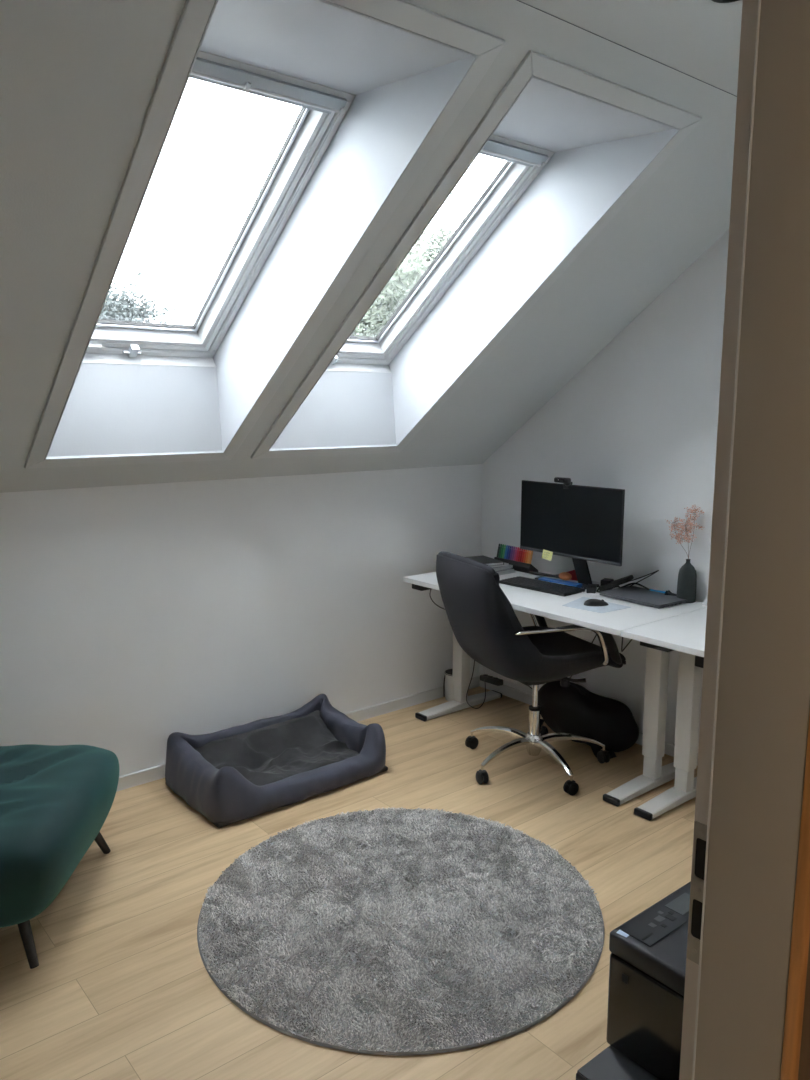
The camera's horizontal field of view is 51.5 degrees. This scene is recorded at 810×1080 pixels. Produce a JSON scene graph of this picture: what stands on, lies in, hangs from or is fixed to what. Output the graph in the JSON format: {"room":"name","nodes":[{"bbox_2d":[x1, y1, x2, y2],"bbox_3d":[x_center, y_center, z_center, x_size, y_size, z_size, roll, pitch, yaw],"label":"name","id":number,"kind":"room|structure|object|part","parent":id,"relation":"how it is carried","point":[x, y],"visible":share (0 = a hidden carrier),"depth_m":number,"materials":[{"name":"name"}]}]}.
{"room":"home office","nodes":[
{"label":"home office","id":0,"kind":"room"},
{"bbox_2d":[0,464,481,775],"bbox_3d":[-1.409,0.435,3.535,4.900,1.352,0.120,-7,12,-39],"label":"wall","id":1,"kind":"structure","parent":0,"point":[132,617],"depth_m":3.88,"materials":[{"name":"paint"}]},
{"bbox_2d":[116,676,479,791],"bbox_3d":[-1.367,1.081,3.585,4.700,0.060,0.016,-7,12,-39],"label":"baseboard","id":2,"kind":"structure","parent":1,"relation":"attached to","point":[144,776],"depth_m":4.54,"materials":[{"name":"paint"}]},
{"bbox_2d":[0,686,697,1079],"bbox_3d":[0.561,1.532,1.273,4.900,0.100,6.300,-7,12,-39],"label":"floor","id":3,"kind":"structure","parent":0,"point":[121,987],"depth_m":2.81,"materials":[{"name":"brown wood"}]},
{"bbox_2d":[0,744,118,968],"bbox_3d":[-1.453,1.018,2.789,0.855,0.444,0.836,0,9,-3],"label":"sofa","id":4,"kind":"object","parent":3,"relation":"on","point":[56,801],"visible":1,"depth_m":2.63,"materials":[{"name":"green fabric"}]},
{"bbox_3d":[-1.137,1.193,2.527,0.087,0.180,0.037,6,11,34],"label":"leg","id":5,"kind":"part","parent":4,"relation":"part of","materials":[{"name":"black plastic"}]},
{"bbox_3d":[-1.158,1.096,3.135,0.105,0.183,0.037,-7,12,-38],"label":"leg","id":6,"kind":"part","parent":4,"relation":"part of","materials":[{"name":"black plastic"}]},
{"bbox_2d":[165,694,387,827],"bbox_3d":[-0.567,0.955,3.784,0.913,0.246,0.568,-7,12,-39],"label":"dog bed","id":7,"kind":"object","parent":3,"relation":"on","point":[234,774],"visible":1,"depth_m":3.72,"materials":[{"name":"grey fabric"}]},
{"bbox_2d":[193,711,358,785],"bbox_3d":[-0.567,0.977,3.783,0.764,0.171,0.426,-7,12,-39],"label":"cushion","id":8,"kind":"object","parent":7,"relation":"on","point":[271,751],"depth_m":3.83,"materials":[{"name":"fabric"}]},
{"bbox_2d":[197,807,603,1055],"bbox_3d":[-0.011,1.220,2.831,1.339,0.024,1.342,-2,9,-12],"label":"round rug","id":9,"kind":"object","parent":3,"relation":"on","point":[390,931],"visible":1,"depth_m":2.66,"materials":[{"name":"grey carpet"}]},
{"bbox_2d":[443,668,453,700],"bbox_3d":[0.291,0.834,4.819,0.134,0.162,0.133,-7,12,-39],"label":"waste bin","id":10,"kind":"object","parent":3,"relation":"on","point":[448,693],"visible":0.51,"depth_m":4.78,"materials":[{"name":"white plastic"}]},
{"bbox_2d":[436,551,625,795],"bbox_3d":[0.572,0.556,3.837,0.782,1.019,0.669,-4,10,-26],"label":"office chair","id":11,"kind":"object","parent":3,"relation":"on","point":[483,621],"visible":0.98,"depth_m":3.65,"materials":[{"name":"fabric"}]},
{"bbox_3d":[0.362,0.332,3.719,0.253,0.488,0.534,-4,10,-26],"label":"backrest","id":12,"kind":"part","parent":11,"relation":"part of","materials":[{"name":"fabric"}]},
{"bbox_3d":[0.450,0.396,4.066,0.497,0.217,0.056,-4,10,-26],"label":"armrest","id":13,"kind":"part","parent":11,"relation":"part of","materials":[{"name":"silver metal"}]},
{"bbox_3d":[0.680,0.469,3.607,0.497,0.217,0.056,-4,10,-26],"label":"armrest","id":14,"kind":"part","parent":11,"relation":"part of","materials":[{"name":"silver metal"}]},
{"bbox_3d":[0.735,0.654,3.855,0.048,0.030,0.048,-4,10,-26],"label":"tension knob","id":15,"kind":"part","parent":11,"relation":"part of","materials":[{"name":"black plastic"}]},
{"bbox_3d":[0.744,0.624,3.804,0.162,0.023,0.033,7,11,36],"label":"lever","id":16,"kind":"part","parent":11,"relation":"part of","materials":[{"name":"black plastic"}]},
{"bbox_3d":[0.671,0.494,3.900,0.533,0.131,0.534,-4,10,-26],"label":"seat","id":17,"kind":"part","parent":11,"relation":"part of","materials":[{"name":"fabric"}]},
{"bbox_2d":[404,570,706,805],"bbox_3d":[0.692,0.628,4.154,0.688,0.779,1.373,-7,12,-39],"label":"desk","id":18,"kind":"object","parent":3,"relation":"on","point":[547,605],"depth_m":3.70,"materials":[{"name":"white laminate"}]},
{"bbox_2d":[429,589,444,609],"bbox_3d":[0.277,0.301,4.434,0.304,0.144,0.024,-2,9,-13],"label":"cable","id":19,"kind":"object","parent":18,"relation":"hanging from","point":[430,589],"visible":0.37,"depth_m":4.42,"materials":[{"name":"black plastic"}]},
{"bbox_2d":[466,660,485,708],"bbox_3d":[0.417,0.572,4.554,0.087,0.676,0.167,8,12,40],"label":"hanging cable","id":20,"kind":"object","parent":18,"relation":"hanging from","point":[474,660],"visible":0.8,"depth_m":4.55,"materials":[{"name":"black plastic"}]},
{"bbox_3d":[0.488,0.790,4.746,0.040,0.050,0.181,-5,10,-29],"label":"power strip","id":21,"kind":"part","parent":18,"relation":"part of","materials":[{"name":"black plastic"}]},
{"bbox_2d":[498,571,515,574],"bbox_3d":[0.414,0.162,4.565,0.231,0.010,0.300,-7,11,-37],"label":"magazine","id":22,"kind":"object","parent":18,"relation":"on","point":[509,572],"visible":0.16,"depth_m":4.48,"materials":[{"name":"paper"}]},
{"bbox_2d":[495,568,514,572],"bbox_3d":[0.413,0.153,4.562,0.221,0.008,0.290,-7,11,-37],"label":"magazine","id":23,"kind":"object","parent":22,"relation":"on","point":[508,569],"visible":0.16,"depth_m":4.48,"materials":[{"name":"paper"}]},
{"bbox_2d":[494,565,512,570],"bbox_3d":[0.414,0.139,4.583,0.211,0.012,0.280,-9,13,-43],"label":"magazine","id":24,"kind":"object","parent":23,"relation":"on","point":[512,565],"visible":0.16,"depth_m":4.50,"materials":[{"name":"paper"}]},
{"bbox_2d":[493,565,511,568],"bbox_3d":[0.407,0.132,4.568,0.211,0.006,0.285,-6,11,-35],"label":"magazine","id":25,"kind":"object","parent":24,"relation":"on","point":[509,565],"visible":0.16,"depth_m":4.48,"materials":[{"name":"paper"}]},
{"bbox_2d":[490,563,508,567],"bbox_3d":[0.413,0.125,4.559,0.191,0.010,0.240,-6,11,-34],"label":"magazine","id":26,"kind":"object","parent":25,"relation":"on","point":[505,564],"visible":0.16,"depth_m":4.49,"materials":[{"name":"paper"}]},
{"bbox_2d":[466,555,503,565],"bbox_3d":[0.413,0.114,4.536,0.151,0.016,0.218,-4,10,-25],"label":"notebook","id":27,"kind":"object","parent":26,"relation":"on","point":[486,560],"visible":0.7,"depth_m":4.51,"materials":[{"name":"paper"}]},
{"bbox_2d":[494,557,538,572],"bbox_3d":[0.608,0.134,4.617,0.075,0.050,0.276,-7,11,-37],"label":"case","id":28,"kind":"object","parent":18,"relation":"on","point":[517,566],"visible":0.7,"depth_m":4.54,"materials":[{"name":"black plastic"}]},
{"bbox_2d":[499,576,584,596],"bbox_3d":[0.670,0.224,4.146,0.164,0.018,0.409,-8,12,-42],"label":"keyboard","id":29,"kind":"object","parent":18,"relation":"on","point":[521,582],"visible":1,"depth_m":4.10,"materials":[{"name":"black plastic"}]},
{"bbox_2d":[529,571,571,579],"bbox_3d":[0.755,0.175,4.378,0.261,0.042,0.052,9,13,44],"label":"brush","id":30,"kind":"object","parent":18,"relation":"on","point":[564,575],"visible":1,"depth_m":4.33,"materials":[{"name":"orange plastic"}]},
{"bbox_3d":[0.733,0.177,4.401,0.197,0.029,0.026,9,13,44],"label":"handle","id":31,"kind":"part","parent":30,"relation":"part of","materials":[{"name":"black plastic"}]},
{"bbox_2d":[535,576,581,587],"bbox_3d":[0.767,0.213,4.213,0.252,0.021,0.054,9,13,44],"label":"box","id":32,"kind":"object","parent":18,"relation":"on","point":[574,584],"visible":0.72,"depth_m":4.19,"materials":[{"name":"paper"}]},
{"bbox_2d":[520,480,624,587],"bbox_3d":[0.855,-0.025,4.161,0.150,0.508,0.630,-7,12,-39],"label":"computer monitor","id":33,"kind":"object","parent":18,"relation":"on","point":[580,523],"visible":0.84,"depth_m":4.09,"materials":[{"name":"black plastic"}]},
{"bbox_2d":[542,549,552,560],"bbox_3d":[0.714,0.076,4.220,0.007,0.050,0.068,-7,12,-39],"label":"sticky note","id":34,"kind":"object","parent":33,"relation":"attached to","point":[546,554],"visible":1,"depth_m":4.22,"materials":[{"name":"yellow paper"}]},
{"bbox_2d":[554,477,572,488],"bbox_3d":[0.774,-0.275,4.106,0.056,0.062,0.091,-7,12,-39],"label":"webcam","id":35,"kind":"object","parent":33,"relation":"attached to","point":[566,482],"visible":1,"depth_m":4.08,"materials":[{"name":"black plastic"}]},
{"bbox_2d":[567,570,577,580],"bbox_3d":[0.868,0.168,4.328,0.112,0.074,0.034,9,13,44],"label":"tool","id":36,"kind":"object","parent":18,"relation":"on","point":[573,573],"visible":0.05,"depth_m":4.31,"materials":[{"name":"red plastic"}]},
{"bbox_2d":[586,584,596,592],"bbox_3d":[0.901,0.233,4.056,0.044,0.029,0.115,3,9,15],"label":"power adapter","id":37,"kind":"object","parent":18,"relation":"on","point":[591,588],"visible":1,"depth_m":4.01,"materials":[{"name":"black plastic"}]},
{"bbox_2d":[562,597,630,612],"bbox_3d":[0.839,0.293,3.769,0.210,0.002,0.265,-7,12,-39],"label":"mouse pad","id":38,"kind":"object","parent":18,"relation":"on","point":[579,603],"visible":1,"depth_m":3.74,"materials":[{"name":"white fabric"}]},
{"bbox_2d":[584,599,607,605],"bbox_3d":[0.859,0.278,3.774,0.112,0.027,0.064,0,9,-1],"label":"computer mouse","id":39,"kind":"object","parent":38,"relation":"on","point":[590,602],"visible":1,"depth_m":3.75,"materials":[{"name":"black plastic"}]},
{"bbox_2d":[599,575,633,590],"bbox_3d":[1.024,0.208,4.077,0.141,0.076,0.110,5,11,30],"label":"station","id":40,"kind":"object","parent":18,"relation":"on","point":[605,583],"visible":0.91,"depth_m":4.05,"materials":[{"name":"black plastic"}]},
{"bbox_2d":[584,583,648,592],"bbox_3d":[1.068,0.232,4.038,0.408,0.039,0.120,3,9,17],"label":"cable","id":41,"kind":"object","parent":18,"relation":"on","point":[618,586],"visible":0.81,"depth_m":4.04,"materials":[{"name":"black plastic"}]},
{"bbox_2d":[621,637,632,651],"bbox_3d":[0.933,0.414,3.520,0.033,0.102,0.260,5,10,30],"label":"cable","id":42,"kind":"object","parent":18,"relation":"hanging from","point":[622,637],"visible":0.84,"depth_m":3.46,"materials":[{"name":"black plastic"}]},
{"bbox_2d":[599,586,686,608],"bbox_3d":[1.111,0.264,3.898,0.237,0.020,0.342,-7,11,-36],"label":"laptop","id":43,"kind":"object","parent":18,"relation":"on","point":[638,595],"visible":1,"depth_m":3.86,"materials":[{"name":"grey metal"}]},
{"bbox_2d":[647,589,664,592],"bbox_3d":[1.194,0.249,3.970,0.025,0.024,0.113,-8,12,-41],"label":"marker","id":44,"kind":"object","parent":43,"relation":"on","point":[647,589],"visible":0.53,"depth_m":3.97,"materials":[{"name":"plastic"}]},
{"bbox_2d":[664,590,675,595],"bbox_3d":[1.243,0.254,3.886,0.083,0.043,0.028,5,10,30],"label":"clamp","id":45,"kind":"object","parent":43,"relation":"on","point":[668,592],"visible":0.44,"depth_m":3.89,"materials":[{"name":"black plastic"}]},
{"bbox_2d":[629,570,658,586],"bbox_3d":[1.118,0.188,4.054,0.217,0.119,0.074,5,10,27],"label":"cable","id":46,"kind":"object","parent":18,"relation":"on","point":[652,573],"visible":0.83,"depth_m":4.02,"materials":[{"name":"black plastic"}]},
{"bbox_2d":[676,559,696,602],"bbox_3d":[1.288,0.185,3.836,0.086,0.197,0.086,-7,12,-39],"label":"bottle vase","id":47,"kind":"object","parent":18,"relation":"on","point":[687,576],"visible":0.96,"depth_m":3.81,"materials":[{"name":"grey ceramic"}]},
{"bbox_2d":[665,517,688,555],"bbox_3d":[1.230,0.040,3.821,0.110,0.288,0.090,-7,12,-39],"label":"sprig","id":48,"kind":"object","parent":47,"relation":"in","point":[674,524],"visible":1,"depth_m":3.80,"materials":[{"name":"pink plant"}]},
{"bbox_2d":[675,513,696,556],"bbox_3d":[1.269,0.030,3.827,0.096,0.306,0.093,7,12,39],"label":"sprig","id":49,"kind":"object","parent":47,"relation":"in","point":[689,522],"visible":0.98,"depth_m":3.80,"materials":[{"name":"pink plant"}]},
{"bbox_3d":[1.270,0.035,3.824,0.064,0.296,0.074,7,11,37],"label":"stem","id":50,"kind":"part","parent":49,"relation":"part of","materials":[{"name":"plant"}]},
{"bbox_2d":[684,505,703,559],"bbox_3d":[1.303,0.011,3.804,0.089,0.350,0.091,5,10,27],"label":"sprig","id":51,"kind":"object","parent":47,"relation":"in","point":[690,518],"visible":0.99,"depth_m":3.78,"materials":[{"name":"pink plant"}]},
{"bbox_3d":[1.305,0.016,3.800,0.062,0.343,0.066,6,11,31],"label":"stem","id":52,"kind":"part","parent":51,"relation":"part of","materials":[{"name":"pink plant"}]},
{"bbox_2d":[538,680,638,758],"bbox_3d":[0.911,0.858,4.231,0.279,0.297,0.568,-6,11,-32],"label":"backpack","id":53,"kind":"object","parent":3,"relation":"on","point":[573,709],"visible":0.82,"depth_m":4.11,"materials":[{"name":"black fabric"}]},
{"bbox_3d":[0.802,0.731,4.252,0.048,0.054,0.253,-8,12,-40],"label":"carry handle","id":54,"kind":"part","parent":53,"relation":"part of","materials":[{"name":"black fabric"}]},
{"bbox_2d":[576,1045,658,1079],"bbox_3d":[0.751,1.298,1.932,0.535,0.150,0.482,-7,12,-39],"label":"storage box","id":55,"kind":"object","parent":3,"relation":"on","point":[610,1064],"visible":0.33,"depth_m":1.94,"materials":[{"name":"grey plastic"}]},
{"bbox_2d":[606,881,690,1079],"bbox_3d":[0.782,1.061,1.965,0.446,0.298,0.426,-7,12,-39],"label":"printer","id":56,"kind":"object","parent":55,"relation":"on","point":[647,968],"visible":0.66,"depth_m":1.92,"materials":[{"name":"black plastic"}]},
{"bbox_3d":[0.782,0.945,1.947,0.446,0.054,0.426,-7,12,-39],"label":"scanner lid","id":57,"kind":"part","parent":56,"relation":"part of","materials":[{"name":"grey plastic"}]},
{"bbox_3d":[0.683,0.897,2.063,0.400,0.003,0.087,-7,12,-39],"label":"control panel","id":58,"kind":"part","parent":56,"relation":"part of","materials":[{"name":"black plastic"}]},
{"bbox_2d":[622,608,706,820],"bbox_3d":[1.506,0.785,3.173,0.688,0.779,1.188,-7,12,-39],"label":"desk","id":59,"kind":"object","parent":3,"relation":"on","point":[684,633],"visible":0.59,"depth_m":3.51,"materials":[{"name":"white laminate"}]},
{"bbox_2d":[702,595,707,605],"bbox_3d":[1.393,0.232,3.721,0.033,0.140,0.145,-7,12,-39],"label":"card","id":60,"kind":"object","parent":59,"relation":"on","point":[705,600],"visible":0.14,"depth_m":3.77,"materials":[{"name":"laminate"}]},
{"bbox_2d":[0,0,742,492],"bbox_3d":[-0.613,-0.939,2.349,4.720,1.799,3.635,-7,12,-39],"label":"ceiling","id":61,"kind":"structure","parent":0,"point":[79,79],"depth_m":2.51,"materials":[{"name":"paint"}]},
{"bbox_2d":[24,0,504,468],"bbox_3d":[-0.607,-0.856,2.720,0.853,1.297,1.726,-7,12,-39],"label":"window","id":62,"kind":"structure","parent":61,"relation":"attached to","point":[378,85],"depth_m":2.76,"materials":[{"name":"paint"}]},
{"bbox_3d":[-1.220,-0.739,3.205,0.125,0.024,0.024,-7,12,-39],"label":"latch rail","id":63,"kind":"part","parent":62,"relation":"part of","materials":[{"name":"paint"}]},
{"bbox_3d":[-1.078,-0.747,3.320,0.070,0.046,0.052,-7,12,-39],"label":"latch handle","id":64,"kind":"part","parent":62,"relation":"part of","materials":[{"name":"metal"}]},
{"bbox_3d":[-0.792,-1.091,2.911,0.661,0.782,1.023,-7,12,-39],"label":"sash","id":65,"kind":"part","parent":62,"relation":"part of","materials":[{"name":"paint"}]},
{"bbox_3d":[-0.796,-1.084,2.917,0.769,0.908,1.129,-7,12,-39],"label":"frame","id":66,"kind":"part","parent":62,"relation":"part of","materials":[{"name":"paint"}]},
{"bbox_2d":[251,50,701,458],"bbox_3d":[0.128,-0.950,3.315,0.853,1.297,1.726,-7,12,-39],"label":"window","id":67,"kind":"structure","parent":61,"relation":"attached to","point":[576,145],"depth_m":3.40,"materials":[{"name":"paint"}]},
{"bbox_3d":[-0.343,-0.841,3.914,0.070,0.046,0.052,-7,12,-39],"label":"latch handle","id":68,"kind":"part","parent":67,"relation":"part of","materials":[{"name":"metal"}]},
{"bbox_3d":[-0.057,-1.185,3.505,0.661,0.782,1.023,-7,12,-39],"label":"sash","id":69,"kind":"part","parent":67,"relation":"part of","materials":[{"name":"paint"}]},
{"bbox_3d":[-0.061,-1.178,3.512,0.769,0.908,1.129,-7,12,-39],"label":"frame","id":70,"kind":"part","parent":67,"relation":"part of","materials":[{"name":"paint"}]},
{"bbox_2d":[517,0,736,96],"bbox_3d":[-0.197,-1.321,1.758,4.700,0.003,0.002,-7,12,-39],"label":"trim","id":71,"kind":"structure","parent":61,"relation":"attached to","point":[517,0],"depth_m":2.41,"materials":[{"name":"white paint"}]},
{"bbox_2d":[712,0,738,2],"bbox_3d":[0.799,-1.353,2.063,0.104,0.029,0.104,-7,12,-39],"label":"recessed light","id":72,"kind":"object","parent":61,"relation":"in","point":[716,1],"visible":1,"depth_m":2.10,"materials":[{"name":"black plastic"}]},
{"bbox_2d":[479,229,728,752],"bbox_3d":[1.375,-0.411,3.810,0.120,2.939,3.020,-7,12,-39],"label":"wall","id":73,"kind":"structure","parent":0,"point":[640,418],"depth_m":4.03,"materials":[{"name":"paint"}]},
{"bbox_2d":[483,666,518,682],"bbox_3d":[0.562,0.745,4.840,0.074,0.090,0.260,-7,12,-39],"label":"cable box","id":74,"kind":"object","parent":73,"relation":"attached to","point":[485,670],"visible":0.25,"depth_m":4.84,"materials":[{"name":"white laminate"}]},
{"bbox_2d":[479,678,697,765],"bbox_3d":[1.364,1.026,3.944,0.014,0.060,2.886,-7,12,-39],"label":"baseboard","id":75,"kind":"structure","parent":73,"relation":"attached to","point":[519,695],"depth_m":4.79,"materials":[{"name":"paint"}]},
{"bbox_3d":[0.510,0.144,1.117,4.700,2.689,0.135,-7,12,-39],"label":"wall","id":76,"kind":"structure","parent":0,"visible":0},
{"bbox_2d":[679,0,809,1079],"bbox_3d":[0.051,0.393,0.758,1.082,2.310,0.171,-7,12,-39],"label":"door frame","id":77,"kind":"structure","parent":76,"relation":"in","point":[748,939],"depth_m":1.04,"materials":[{"name":"paint"}]},
{"bbox_3d":[0.407,0.490,1.160,0.002,0.207,0.029,-7,12,-39],"label":"strike plate","id":78,"kind":"part","parent":77,"relation":"part of","materials":[{"name":"metal"}]},
{"bbox_3d":[0.057,0.410,0.780,1.035,2.270,0.149,-7,12,-39],"label":"frame","id":79,"kind":"part","parent":77,"relation":"part of","materials":[{"name":"paint"}]},
{"bbox_3d":[0.098,0.402,0.701,1.082,2.310,0.023,-7,12,-39],"label":"oak casing","id":80,"kind":"part","parent":77,"relation":"part of","materials":[{"name":"brown wood"}]},
{"bbox_2d":[798,941,809,1079],"bbox_3d":[1.428,0.166,1.779,2.415,2.440,0.026,-7,12,-39],"label":"trim","id":81,"kind":"structure","parent":76,"relation":"attached to","point":[804,1062],"depth_m":1.08,"materials":[{"name":"brown wood"}]},
{"label":"outside","id":82,"kind":"structure","parent":0,"visible":0},
{"bbox_3d":[-29.018,-1.797,41.069,120.000,0.100,87.000,-7,12,-39],"label":"ground","id":83,"kind":"structure","parent":82,"visible":0},
{"bbox_2d":[99,271,178,323],"bbox_3d":[-5.441,-0.971,13.100,3.238,7.128,3.481,4,10,26],"label":"tree","id":84,"kind":"object","parent":83,"relation":"on","point":[123,309],"visible":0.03,"depth_m":12.91,"materials":[{"name":"green plant"}]},
{"bbox_2d":[351,179,489,336],"bbox_3d":[0.176,-0.887,11.174,3.500,7.578,4.138,-6,11,-34],"label":"tree","id":85,"kind":"object","parent":83,"relation":"on","point":[417,260],"visible":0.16,"depth_m":9.79,"materials":[{"name":"green plant"}]}
]}

